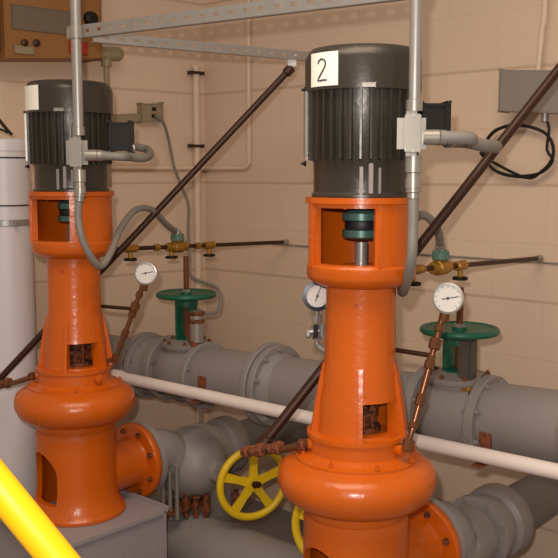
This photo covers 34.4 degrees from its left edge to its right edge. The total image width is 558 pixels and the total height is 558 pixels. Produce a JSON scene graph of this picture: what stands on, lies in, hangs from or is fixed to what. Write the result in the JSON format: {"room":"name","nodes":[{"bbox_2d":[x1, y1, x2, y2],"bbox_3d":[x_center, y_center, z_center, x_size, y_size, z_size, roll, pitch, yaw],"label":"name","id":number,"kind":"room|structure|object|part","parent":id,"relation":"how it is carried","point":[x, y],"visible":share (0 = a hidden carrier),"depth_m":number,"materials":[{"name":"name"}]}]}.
{"room":"mechanical room","nodes":[
{"label":"mechanical room","id":0,"kind":"room"},
{"bbox_2d":[0,0,206,495],"bbox_3d":[-1.772,-0.361,3.125,3.600,3.000,0.120,-5,9,-39],"label":"wall","id":1,"kind":"structure","parent":0,"point":[144,75],"depth_m":4.03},
{"bbox_2d":[0,0,102,62],"bbox_3d":[-0.921,-1.103,3.553,0.419,0.506,0.190,-5,9,-39],"label":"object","id":2,"kind":"object","parent":1,"relation":"attached to","point":[31,30],"visible":0.88,"depth_m":3.49,"materials":[{"name":"brown paint"}]},
{"bbox_3d":[-0.749,-1.041,3.597,0.060,0.060,0.026,-5,9,-39],"label":"selector knob","id":3,"kind":"part","parent":2,"relation":"part of","materials":[{"name":"plastic"}]},
{"bbox_2d":[97,47,123,186],"bbox_3d":[-0.704,-0.681,3.785,0.121,0.584,0.059,-5,9,-39],"label":"conduit elbow","id":4,"kind":"object","parent":2,"relation":"attached to","point":[109,54],"visible":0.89,"depth_m":3.74,"materials":[{"name":"beige metal"}]},
{"bbox_2d":[111,102,163,122],"bbox_3d":[-0.629,-0.729,3.933,0.262,0.093,0.051,-5,9,-39],"label":"wall socket","id":5,"kind":"object","parent":1,"relation":"attached to","point":[146,112],"visible":0.76,"depth_m":3.93,"materials":[{"name":"plastic"}]},
{"bbox_2d":[111,0,250,169],"bbox_3d":[-0.570,-1.167,3.906,0.857,1.379,0.272,-2,7,-20],"label":"conduit","id":6,"kind":"object","parent":1,"relation":"attached to","point":[248,21],"visible":0.64,"depth_m":3.98,"materials":[{"name":"metal"}]},
{"bbox_2d":[154,115,221,314],"bbox_3d":[-0.386,-0.295,3.759,0.117,0.806,0.721,-3,7,-22],"label":"power cord","id":7,"kind":"object","parent":1,"relation":"hanging from","point":[191,276],"visible":0.84,"depth_m":3.81,"materials":[{"name":"grey rubber"}]},
{"bbox_2d":[187,63,204,422],"bbox_3d":[-0.381,-0.139,4.207,0.073,1.710,0.043,-5,9,-39],"label":"conduit","id":8,"kind":"object","parent":1,"relation":"attached to","point":[195,72],"visible":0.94,"depth_m":4.16,"materials":[{"name":"paint"}]},
{"bbox_2d":[108,332,557,462],"bbox_3d":[0.381,0.403,2.882,3.244,0.364,0.314,6,9,42],"label":"pipe","id":9,"kind":"object","parent":1,"relation":"attached to","point":[521,420],"visible":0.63,"depth_m":3.08,"materials":[{"name":"grey metal"}]},
{"bbox_2d":[142,256,223,408],"bbox_3d":[-0.362,0.202,3.529,0.268,0.586,0.260,6,9,42],"label":"valve","id":10,"kind":"object","parent":9,"relation":"attached to","point":[169,358],"visible":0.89,"depth_m":3.47,"materials":[{"name":"grey paint"}]},
{"bbox_3d":[-0.362,0.073,3.514,0.020,0.326,0.021,0,7,0],"label":"stem","id":11,"kind":"part","parent":10,"relation":"part of","materials":[{"name":"orange metal"}]},
{"bbox_2d":[187,309,204,346],"bbox_3d":[-0.319,0.194,3.456,0.067,0.151,0.071,0,7,0],"label":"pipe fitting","id":12,"kind":"object","parent":10,"relation":"attached to","point":[195,317],"depth_m":3.44,"materials":[{"name":"metal"}]},
{"bbox_2d":[189,376,228,403],"bbox_3d":[-0.241,0.375,3.135,0.034,0.086,0.170,6,9,42],"label":"strap","id":13,"kind":"object","parent":9,"relation":"attached to","point":[201,380],"visible":0.57,"depth_m":3.10,"materials":[{"name":"metal"}]},
{"bbox_2d":[403,287,507,446],"bbox_3d":[0.543,0.280,2.720,0.268,0.514,0.260,6,9,42],"label":"valve","id":14,"kind":"object","parent":9,"relation":"attached to","point":[455,389],"visible":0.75,"depth_m":2.65,"materials":[{"name":"grey paint"}]},
{"bbox_3d":[0.543,0.151,2.706,0.020,0.254,0.021,0,7,0],"label":"stem","id":15,"kind":"part","parent":14,"relation":"part of","materials":[{"name":"orange metal"}]},
{"bbox_2d":[458,340,477,395],"bbox_3d":[0.558,0.276,2.647,0.070,0.200,0.082,0,7,0],"label":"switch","id":16,"kind":"object","parent":14,"relation":"attached to","point":[467,349],"depth_m":2.64,"materials":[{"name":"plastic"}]},
{"bbox_2d":[470,431,511,468],"bbox_3d":[0.580,0.452,2.453,0.034,0.086,0.170,6,9,42],"label":"strap","id":17,"kind":"object","parent":9,"relation":"attached to","point":[484,438],"visible":0.57,"depth_m":2.42,"materials":[{"name":"metal"}]},
{"bbox_2d":[111,369,557,479],"bbox_3d":[0.373,0.457,2.548,2.584,0.049,0.049,5,9,40],"label":"pipe","id":18,"kind":"object","parent":17,"relation":"attached to","point":[547,469],"visible":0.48,"depth_m":2.65,"materials":[{"name":"white plastic"}]},
{"bbox_2d":[165,492,302,544],"bbox_3d":[-1.228,1.506,0.471,5.023,0.100,7.061,6,9,42],"label":"floor","id":19,"kind":"structure","parent":0,"point":[277,524],"depth_m":3.92,"materials":[{"name":"grey paint"}]},
{"bbox_2d":[0,119,36,496],"bbox_3d":[-1.009,0.242,3.367,0.200,1.745,0.206,0,7,0],"label":"tank","id":20,"kind":"object","parent":19,"relation":"on","point":[17,303],"visible":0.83,"depth_m":3.28,"materials":[{"name":"metal"}]},
{"bbox_2d":[0,458,80,557],"bbox_3d":[-0.007,0.655,1.082,1.123,1.475,0.041,0,7,0],"label":"guard rail","id":21,"kind":"object","parent":19,"relation":"on","point":[19,511],"visible":1,"depth_m":1.02,"materials":[{"name":"yellow metal"}]},
{"bbox_2d":[0,489,168,557],"bbox_3d":[-0.685,0.968,3.046,0.445,0.402,0.444,6,9,42],"label":"concrete plinth","id":22,"kind":"object","parent":19,"relation":"on","point":[140,531],"visible":0.4,"depth_m":2.94,"materials":[{"name":"grey concrete"}]},
{"bbox_2d":[14,79,161,526],"bbox_3d":[-0.658,0.083,2.981,0.394,1.434,0.453,6,9,42],"label":"pump","id":23,"kind":"object","parent":19,"relation":"on","point":[74,403],"visible":0.94,"depth_m":2.88,"materials":[{"name":"orange metal"}]},
{"bbox_2d":[0,371,35,388],"bbox_3d":[-0.922,0.355,3.071,0.331,0.124,0.039,5,9,39],"label":"branch","id":24,"kind":"object","parent":23,"relation":"attached to","point":[7,382],"visible":0.99,"depth_m":3.03,"materials":[{"name":"metal"}]},
{"bbox_2d":[0,65,294,380],"bbox_3d":[-0.478,-0.185,3.160,1.074,1.128,0.034,-1,7,-6],"label":"tube","id":25,"kind":"object","parent":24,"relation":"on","point":[288,70],"visible":0.89,"depth_m":3.15,"materials":[{"name":"brown metal"}]},
{"bbox_3d":[-0.770,-0.562,2.791,0.008,0.075,0.084,-6,9,-43],"label":"number plate","id":26,"kind":"part","parent":23,"relation":"part of","materials":[{"name":"white paper"}]},
{"bbox_3d":[-0.672,-0.413,2.902,0.242,0.256,0.242,0,7,0],"label":"motor","id":27,"kind":"part","parent":23,"relation":"part of","materials":[{"name":"metal"}]},
{"bbox_3d":[-0.678,0.393,2.995,0.394,0.221,0.394,0,7,0],"label":"volute casing","id":28,"kind":"part","parent":23,"relation":"part of","materials":[{"name":"orange metal"}]},
{"bbox_2d":[101,261,157,363],"bbox_3d":[-0.497,0.110,2.949,0.208,0.340,0.052,1,7,7],"label":"pressure gauge","id":29,"kind":"object","parent":23,"relation":"attached to","point":[145,273],"visible":0.99,"depth_m":2.93,"materials":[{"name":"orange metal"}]},
{"bbox_2d":[117,233,288,260],"bbox_3d":[-0.315,-0.132,3.486,0.052,0.098,1.052,6,9,41],"label":"copper line","id":30,"kind":"object","parent":23,"relation":"attached to","point":[177,244],"visible":0.97,"depth_m":3.40,"materials":[{"name":"metal"}]},
{"bbox_2d":[74,194,180,269],"bbox_3d":[-0.483,-0.181,3.050,0.059,0.243,0.733,2,7,17],"label":"conduit","id":31,"kind":"object","parent":30,"relation":"on","point":[79,198],"visible":0.97,"depth_m":2.82,"materials":[{"name":"metal"}]},
{"bbox_3d":[-0.535,-0.071,3.245,0.048,0.010,0.048,0,7,0],"label":"knob","id":32,"kind":"part","parent":30,"relation":"part of","materials":[{"name":"plastic"}]},
{"bbox_3d":[-0.405,-0.082,3.390,0.048,0.010,0.048,0,7,0],"label":"knob","id":33,"kind":"part","parent":30,"relation":"part of","materials":[{"name":"plastic"}]},
{"bbox_3d":[-0.274,-0.094,3.535,0.048,0.010,0.048,0,7,0],"label":"knob","id":34,"kind":"part","parent":30,"relation":"part of","materials":[{"name":"plastic"}]},
{"bbox_2d":[134,415,308,493],"bbox_3d":[-0.190,0.617,3.561,0.264,0.292,0.933,6,9,42],"label":"pipe","id":35,"kind":"object","parent":23,"relation":"attached to","point":[233,434],"visible":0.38,"depth_m":3.45,"materials":[{"name":"grey metal"}]},
{"bbox_2d":[199,402,200,422],"bbox_3d":[-0.302,0.628,3.455,0.010,0.360,0.010,0,7,0],"label":"support rod","id":36,"kind":"object","parent":35,"relation":"on","point":[199,402],"visible":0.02,"depth_m":3.44,"materials":[{"name":"grey paint"}]},
{"bbox_2d":[165,426,283,520],"bbox_3d":[-0.209,0.707,3.278,0.431,0.282,0.269,6,9,41],"label":"valve","id":37,"kind":"object","parent":35,"relation":"attached to","point":[206,463],"visible":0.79,"depth_m":3.25,"materials":[{"name":"grey paint"}]},
{"bbox_3d":[-0.142,0.715,3.226,0.192,0.027,0.022,6,9,40],"label":"stem","id":38,"kind":"part","parent":37,"relation":"part of","materials":[{"name":"yellow metal"}]},
{"bbox_2d":[146,494,302,557],"bbox_3d":[0.239,1.054,2.882,2.505,0.245,0.300,6,9,42],"label":"suction main","id":39,"kind":"object","parent":19,"relation":"on","point":[190,537],"visible":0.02,"depth_m":3.20,"materials":[{"name":"grey paint"}]},
{"bbox_2d":[160,466,238,521],"bbox_3d":[-0.307,0.776,3.298,0.239,0.219,0.251,6,9,42],"label":"support","id":40,"kind":"object","parent":39,"relation":"on","point":[177,505],"visible":0.66,"depth_m":3.31,"materials":[{"name":"metal"}]},
{"bbox_3d":[-0.215,0.810,3.335,0.051,0.142,0.056,6,9,42],"label":"post","id":41,"kind":"part","parent":40,"relation":"part of","materials":[{"name":"metal"}]},
{"bbox_3d":[-0.215,0.874,3.342,0.104,0.014,0.074,6,9,42],"label":"foot plate","id":42,"kind":"part","parent":40,"relation":"part of","materials":[{"name":"grey paint"}]},
{"bbox_2d":[291,506,303,554],"bbox_3d":[0.256,0.889,2.967,0.275,0.553,0.475,3,7,26],"label":"valve","id":43,"kind":"object","parent":19,"relation":"on","point":[298,513],"visible":0.06,"depth_m":2.81,"materials":[{"name":"yellow paint"}]},
{"bbox_2d":[277,43,461,557],"bbox_3d":[0.223,0.169,2.237,0.394,1.434,0.483,6,9,42],"label":"pump","id":44,"kind":"object","parent":19,"relation":"on","point":[360,495],"visible":0.91,"depth_m":2.11,"materials":[{"name":"orange metal"}]},
{"bbox_2d":[240,438,307,457],"bbox_3d":[-0.012,0.439,2.320,0.039,0.117,0.286,-5,8,-35],"label":"branch","id":45,"kind":"object","parent":44,"relation":"attached to","point":[259,450],"visible":0.97,"depth_m":2.31,"materials":[{"name":"metal"}]},
{"bbox_2d":[256,63,557,443],"bbox_3d":[0.410,-0.131,2.416,0.958,1.164,0.040,-1,7,-10],"label":"tube","id":46,"kind":"object","parent":45,"relation":"attached to","point":[540,92],"visible":0.61,"depth_m":2.41,"materials":[{"name":"brown metal"}]},
{"bbox_2d":[302,282,325,352],"bbox_3d":[0.105,0.099,2.283,0.093,0.187,0.076,0,7,0],"label":"pressure gauge","id":47,"kind":"object","parent":44,"relation":"attached to","point":[314,294],"visible":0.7,"depth_m":2.28,"materials":[{"name":"grey metal"}]},
{"bbox_3d":[0.093,0.133,2.278,0.012,0.038,0.008,0,7,0],"label":"cock handle","id":48,"kind":"part","parent":47,"relation":"part of","materials":[{"name":"plastic"}]},
{"bbox_3d":[0.101,-0.474,2.036,0.008,0.075,0.084,-6,9,-43],"label":"number plate","id":49,"kind":"part","parent":44,"relation":"part of","materials":[{"name":"white paper"}]},
{"bbox_3d":[0.193,0.480,2.240,0.394,0.221,0.394,0,7,0],"label":"volute casing","id":50,"kind":"part","parent":44,"relation":"part of","materials":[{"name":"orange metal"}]},
{"bbox_3d":[0.199,-0.326,2.147,0.242,0.256,0.242,0,7,0],"label":"motor","id":51,"kind":"part","parent":44,"relation":"part of","materials":[{"name":"metal"}]},
{"bbox_2d":[396,0,439,187],"bbox_3d":[0.308,-0.762,1.943,0.093,1.132,0.051,0,7,0],"label":"conduit","id":52,"kind":"object","parent":44,"relation":"attached to","point":[413,136],"visible":1,"depth_m":1.97,"materials":[{"name":"metal"}]},
{"bbox_2d":[66,0,404,39],"bbox_3d":[-0.154,-0.689,2.331,1.216,0.050,0.072,5,8,38],"label":"channel","id":53,"kind":"object","parent":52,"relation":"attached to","point":[73,31],"visible":0.99,"depth_m":2.35,"materials":[{"name":"metal"}]},
{"bbox_2d":[66,0,97,193],"bbox_3d":[-0.590,-0.830,2.640,0.093,1.158,0.051,0,7,0],"label":"conduit","id":54,"kind":"object","parent":53,"relation":"attached to","point":[78,154],"visible":0.99,"depth_m":2.67,"materials":[{"name":"metal"}]},
{"bbox_2d":[97,143,153,161],"bbox_3d":[-0.462,-0.400,2.831,0.112,0.066,0.335,1,7,11],"label":"conduit","id":55,"kind":"object","parent":54,"relation":"attached to","point":[148,154],"visible":0.89,"depth_m":2.75,"materials":[{"name":"metal"}]},
{"bbox_2d":[439,130,501,152],"bbox_3d":[0.445,-0.322,2.128,0.134,0.048,0.341,3,7,25],"label":"conduit","id":56,"kind":"object","parent":52,"relation":"attached to","point":[454,139],"visible":0.99,"depth_m":2.00,"materials":[{"name":"metal"}]},
{"bbox_2d":[397,188,445,296],"bbox_3d":[0.352,-0.106,2.331,0.103,0.278,0.654,2,7,16],"label":"conduit","id":57,"kind":"object","parent":44,"relation":"on","point":[413,194],"visible":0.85,"depth_m":2.02,"materials":[{"name":"metal"}]},
{"bbox_2d":[396,282,463,452],"bbox_3d":[0.359,0.208,2.168,0.176,0.400,0.131,0,7,0],"label":"pressure gauge","id":58,"kind":"object","parent":44,"relation":"attached to","point":[447,298],"visible":0.98,"depth_m":2.16,"materials":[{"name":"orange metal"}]},
{"bbox_2d":[411,250,543,285],"bbox_3d":[0.555,-0.046,2.731,0.052,0.097,1.052,6,9,41],"label":"copper line","id":59,"kind":"object","parent":44,"relation":"attached to","point":[440,265],"visible":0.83,"depth_m":2.65,"materials":[{"name":"metal"}]},
{"bbox_3d":[0.377,0.013,2.536,0.048,0.010,0.048,0,7,0],"label":"knob","id":60,"kind":"part","parent":59,"relation":"part of","materials":[{"name":"plastic"}]},
{"bbox_3d":[0.549,-0.002,2.727,0.048,0.010,0.048,0,7,0],"label":"knob","id":61,"kind":"part","parent":59,"relation":"part of","materials":[{"name":"plastic"}]},
{"bbox_2d":[430,474,557,557],"bbox_3d":[0.691,0.712,2.818,0.264,0.309,0.903,6,9,42],"label":"pipe","id":62,"kind":"object","parent":44,"relation":"attached to","point":[495,520],"visible":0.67,"depth_m":2.71,"materials":[{"name":"grey metal"}]},
{"bbox_2d":[203,0,557,557],"bbox_3d":[1.313,-0.326,2.820,4.600,3.000,0.122,6,9,42],"label":"wall","id":63,"kind":"structure","parent":0,"point":[465,43],"depth_m":3.43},
{"bbox_2d":[91,34,308,66],"bbox_3d":[-0.036,-0.765,3.096,1.282,0.056,0.046,-4,8,-32],"label":"channel","id":64,"kind":"object","parent":63,"relation":"attached to","point":[157,43],"visible":0.66,"depth_m":2.94,"materials":[{"name":"metal"}]},
{"bbox_2d":[272,244,557,264],"bbox_3d":[0.527,-0.097,3.469,1.500,0.007,0.007,6,9,42],"label":"cable","id":65,"kind":"object","parent":63,"relation":"attached to","point":[272,244],"visible":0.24,"depth_m":3.31,"materials":[{"name":"grey metal"}]},
{"bbox_2d":[497,69,557,121],"bbox_3d":[0.887,-0.621,3.024,0.301,0.185,0.081,6,9,42],"label":"junction box","id":66,"kind":"object","parent":63,"relation":"attached to","point":[516,87],"visible":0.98,"depth_m":3.03,"materials":[{"name":"grey metal"}]},
{"bbox_2d":[479,121,554,179],"bbox_3d":[0.824,-0.450,3.117,0.283,0.209,0.034,5,9,40],"label":"coiled cable","id":67,"kind":"object","parent":66,"relation":"hanging from","point":[513,174],"visible":0.77,"depth_m":3.08,"materials":[{"name":"plastic"}]},
{"bbox_2d":[535,0,547,69],"bbox_3d":[0.882,-1.056,2.997,0.020,0.738,0.041,-4,8,-32],"label":"conduit","id":68,"kind":"object","parent":63,"relation":"attached to","point":[544,2],"visible":0.93,"depth_m":3.02,"materials":[{"name":"metal"}]}
]}

